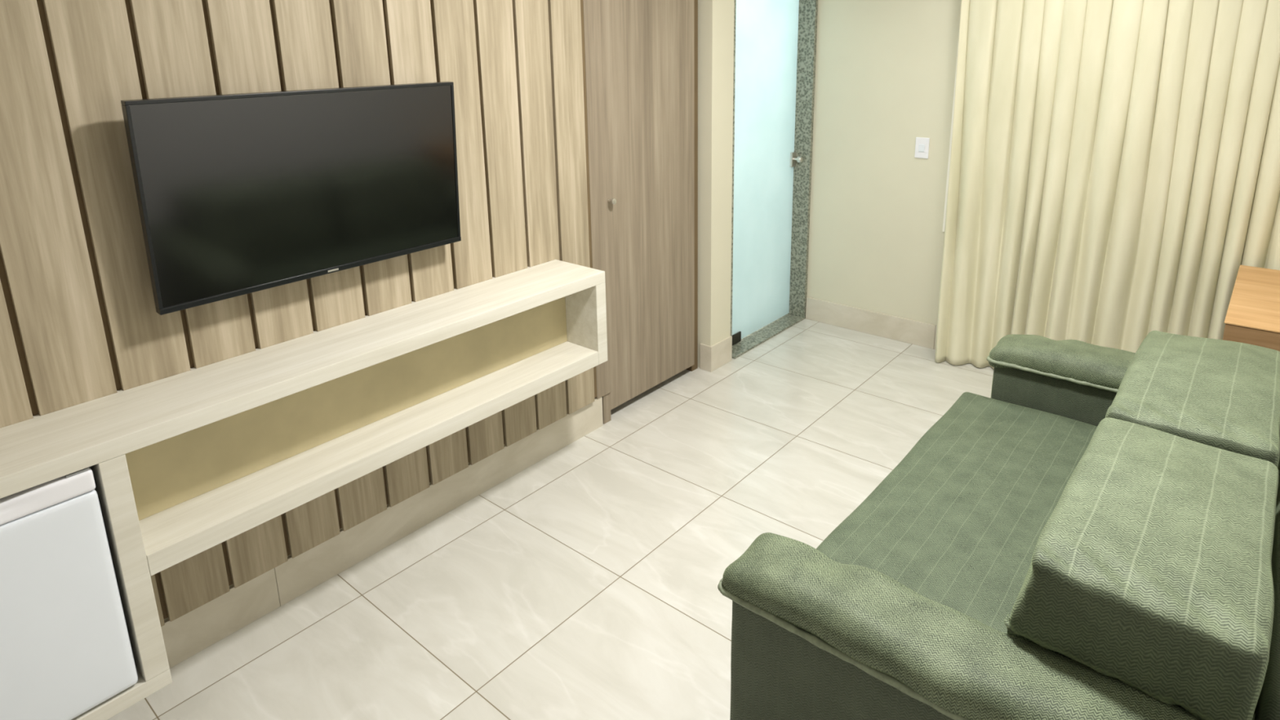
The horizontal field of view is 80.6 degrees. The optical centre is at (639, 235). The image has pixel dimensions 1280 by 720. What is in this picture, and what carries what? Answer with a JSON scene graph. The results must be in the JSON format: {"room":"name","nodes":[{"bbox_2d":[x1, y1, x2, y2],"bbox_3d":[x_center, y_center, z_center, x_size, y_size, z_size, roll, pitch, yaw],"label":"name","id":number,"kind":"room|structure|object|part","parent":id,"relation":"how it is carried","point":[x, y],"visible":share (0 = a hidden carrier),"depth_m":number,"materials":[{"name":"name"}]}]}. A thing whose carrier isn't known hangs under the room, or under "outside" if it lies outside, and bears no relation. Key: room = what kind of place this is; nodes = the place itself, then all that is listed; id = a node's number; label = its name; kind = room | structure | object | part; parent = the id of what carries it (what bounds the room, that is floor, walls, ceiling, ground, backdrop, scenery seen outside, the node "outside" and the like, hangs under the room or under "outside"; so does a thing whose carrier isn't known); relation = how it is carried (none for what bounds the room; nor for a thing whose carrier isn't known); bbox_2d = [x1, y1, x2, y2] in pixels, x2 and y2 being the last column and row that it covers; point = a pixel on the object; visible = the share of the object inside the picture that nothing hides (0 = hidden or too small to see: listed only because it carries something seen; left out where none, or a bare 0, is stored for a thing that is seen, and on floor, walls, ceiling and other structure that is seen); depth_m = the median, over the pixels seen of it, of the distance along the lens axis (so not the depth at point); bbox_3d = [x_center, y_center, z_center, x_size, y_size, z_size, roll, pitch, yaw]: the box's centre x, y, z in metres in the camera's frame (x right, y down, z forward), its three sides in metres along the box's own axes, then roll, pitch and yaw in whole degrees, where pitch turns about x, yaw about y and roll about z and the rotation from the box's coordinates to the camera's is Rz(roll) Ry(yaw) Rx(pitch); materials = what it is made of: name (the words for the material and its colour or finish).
{"room":"living room","nodes":[
{"label":"living room","id":0,"kind":"room"},
{"bbox_2d":[107,318,993,719],"bbox_3d":[-0.484,1.222,2.474,4.780,0.100,6.126,11,18,39],"label":"floor","id":1,"kind":"structure","parent":0,"point":[582,584],"depth_m":2.60,"materials":[{"name":"tile"}]},
{"bbox_2d":[717,333,1279,719],"bbox_3d":[1.195,0.878,2.076,1.103,0.703,1.900,11,18,39],"label":"sofa","id":2,"kind":"object","parent":1,"relation":"on","point":[900,611],"visible":0.71,"depth_m":1.70,"materials":[{"name":"green fabric"}]},
{"bbox_3d":[0.638,1.096,1.489,1.008,0.503,0.158,11,18,39],"label":"armrest","id":3,"kind":"part","parent":2,"relation":"part of","materials":[{"name":"green fabric"}]},
{"bbox_3d":[1.007,0.887,2.232,0.584,0.239,1.461,11,18,39],"label":"seat","id":4,"kind":"part","parent":2,"relation":"part of","materials":[{"name":"green fabric"}]},
{"bbox_3d":[1.747,0.770,2.686,0.923,0.502,0.176,11,18,39],"label":"armrest","id":5,"kind":"part","parent":2,"relation":"part of","materials":[{"name":"green fabric"}]},
{"bbox_2d":[1004,417,1278,719],"bbox_3d":[1.054,0.722,1.574,0.384,0.425,0.728,11,18,39],"label":"cushion","id":6,"kind":"object","parent":2,"relation":"on","point":[1150,570],"visible":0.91,"depth_m":1.35,"materials":[{"name":"green fabric"}]},
{"bbox_2d":[1105,330,1279,467],"bbox_3d":[1.550,0.569,2.136,0.391,0.432,0.758,11,18,39],"label":"cushion","id":7,"kind":"object","parent":2,"relation":"on","point":[1218,393],"visible":0.56,"depth_m":1.97,"materials":[{"name":"green fabric"}]},
{"bbox_3d":[1.540,0.919,1.771,0.163,0.645,1.461,11,18,39],"label":"backrest","id":8,"kind":"part","parent":2,"relation":"part of","materials":[{"name":"green fabric"}]},
{"bbox_2d":[1222,264,1279,351],"bbox_3d":[2.521,0.626,2.827,0.582,0.772,0.865,11,18,39],"label":"wooden desk","id":9,"kind":"object","parent":1,"relation":"on","point":[1252,317],"visible":0.43,"depth_m":2.71,"materials":[{"name":"brown wood"}]},
{"bbox_2d":[697,0,734,367],"bbox_3d":[0.625,-0.640,4.242,0.195,2.600,1.046,11,18,39],"label":"wall","id":10,"kind":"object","parent":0,"point":[715,17],"visible":0.56,"depth_m":3.90,"materials":[{"name":"paint"}]},
{"bbox_2d":[699,335,732,372],"bbox_3d":[0.422,0.645,4.180,0.076,0.146,0.200,11,18,39],"label":"baseboard","id":11,"kind":"object","parent":10,"relation":"attached to","point":[712,357],"visible":1,"depth_m":4.13,"materials":[{"name":"ceramic"}]},
{"bbox_2d":[806,0,961,324],"bbox_3d":[2.093,-0.552,3.787,3.030,2.600,0.150,11,18,39],"label":"wall","id":12,"kind":"structure","parent":0,"point":[886,69],"depth_m":4.33,"materials":[{"name":"paint"}]},
{"bbox_2d":[805,297,937,349],"bbox_3d":[2.105,0.661,3.994,2.718,0.146,0.012,11,18,39],"label":"baseboard","id":13,"kind":"structure","parent":12,"relation":"attached to","point":[879,324],"depth_m":4.56,"materials":[{"name":"ceramic"}]},
{"bbox_2d":[914,137,929,158],"bbox_3d":[1.557,-0.486,4.166,0.075,0.114,0.012,11,18,39],"label":"light switch","id":14,"kind":"object","parent":12,"relation":"attached to","point":[922,145],"visible":1,"depth_m":4.16,"materials":[{"name":"white plastic"}]},
{"bbox_2d":[942,33,959,231],"bbox_3d":[2.382,-0.422,3.496,1.822,1.080,0.076,11,18,39],"label":"window","id":15,"kind":"structure","parent":12,"relation":"in","point":[952,122],"depth_m":4.07,"materials":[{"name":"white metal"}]},
{"bbox_2d":[934,0,1279,368],"bbox_3d":[2.327,-0.395,3.386,1.860,2.471,0.199,11,18,39],"label":"curtain","id":16,"kind":"object","parent":12,"relation":"hanging from","point":[1114,169],"visible":0.86,"depth_m":3.54,"materials":[{"name":"beige fabric"}]},
{"bbox_3d":[-1.299,-0.060,2.099,0.138,2.600,4.830,11,18,39],"label":"wall","id":17,"kind":"structure","parent":0,"visible":0},
{"bbox_2d":[0,0,596,626],"bbox_3d":[-1.477,-0.045,1.752,0.032,2.432,3.883,11,18,39],"label":"cladding","id":18,"kind":"object","parent":17,"relation":"attached to","point":[80,322],"visible":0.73,"depth_m":2.18,"materials":[{"name":"laminate"}]},
{"bbox_2d":[120,81,461,315],"bbox_3d":[-0.956,-0.158,2.240,0.112,0.547,0.942,11,18,39],"label":"television","id":19,"kind":"object","parent":18,"relation":"attached to","point":[237,194],"visible":1,"depth_m":2.13,"materials":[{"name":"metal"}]},
{"bbox_2d":[0,259,607,719],"bbox_3d":[-1.042,0.696,2.213,0.294,0.689,2.470,11,18,39],"label":"console","id":20,"kind":"object","parent":18,"relation":"attached to","point":[184,464],"visible":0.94,"depth_m":2.16,"materials":[{"name":"laminate"}]},
{"bbox_2d":[0,466,137,719],"bbox_3d":[-1.545,0.863,1.606,0.254,0.598,0.679,11,18,39],"label":"fridge","id":21,"kind":"object","parent":20,"relation":"on","point":[65,648],"visible":0.91,"depth_m":1.69,"materials":[{"name":"white metal"}]},
{"bbox_3d":[-1.313,0.784,1.894,0.280,0.602,0.053,11,18,39],"label":"divider post","id":22,"kind":"part","parent":20,"relation":"part of","materials":[{"name":"laminate"}]},
{"bbox_3d":[-0.819,0.456,2.483,0.015,0.273,1.582,11,18,39],"label":"panel","id":23,"kind":"part","parent":20,"relation":"part of","materials":[{"name":"beige wood"}]},
{"bbox_3d":[-0.256,0.327,3.065,0.280,0.330,0.053,11,18,39],"label":"panel","id":24,"kind":"part","parent":20,"relation":"part of","materials":[{"name":"laminate"}]},
{"bbox_2d":[160,396,603,668],"bbox_3d":[-1.482,1.218,2.055,0.012,0.150,4.020,11,18,39],"label":"baseboard","id":25,"kind":"structure","parent":17,"relation":"attached to","point":[197,630],"depth_m":2.62,"materials":[{"name":"ceramic"}]},
{"bbox_2d":[582,0,697,423],"bbox_3d":[0.025,-0.444,3.534,0.117,2.590,0.842,9,17,34],"label":"door","id":26,"kind":"structure","parent":17,"relation":"in","point":[642,55],"depth_m":3.56,"materials":[{"name":"laminate"}]},
{"bbox_3d":[-0.126,-0.154,3.351,0.038,0.030,0.030,11,18,39],"label":"knob","id":27,"kind":"part","parent":26,"relation":"part of","materials":[{"name":"metal"}]},
{"bbox_3d":[-0.271,-0.678,4.661,1.690,2.500,1.776,11,18,39],"label":"wall","id":28,"kind":"structure","parent":0,"visible":0},
{"bbox_2d":[732,0,803,345],"bbox_3d":[0.714,-0.446,4.346,0.088,2.141,0.796,11,18,39],"label":"door","id":29,"kind":"structure","parent":28,"relation":"in","point":[766,31],"depth_m":4.41,"materials":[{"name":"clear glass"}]},
{"bbox_3d":[0.936,-0.471,4.652,0.032,0.090,0.048,11,18,39],"label":"lock plate","id":30,"kind":"part","parent":29,"relation":"part of","materials":[{"name":"metal"}]},
{"bbox_3d":[0.968,-0.469,4.622,0.056,0.042,0.042,11,18,39],"label":"knob","id":31,"kind":"part","parent":29,"relation":"part of","materials":[{"name":"metal"}]},
{"bbox_2d":[730,0,817,359],"bbox_3d":[0.700,-0.459,4.355,0.200,2.190,0.854,11,18,39],"label":"door frame","id":32,"kind":"structure","parent":28,"relation":"attached to","point":[808,9],"depth_m":4.60,"materials":[{"name":"grey stone"}]}
]}

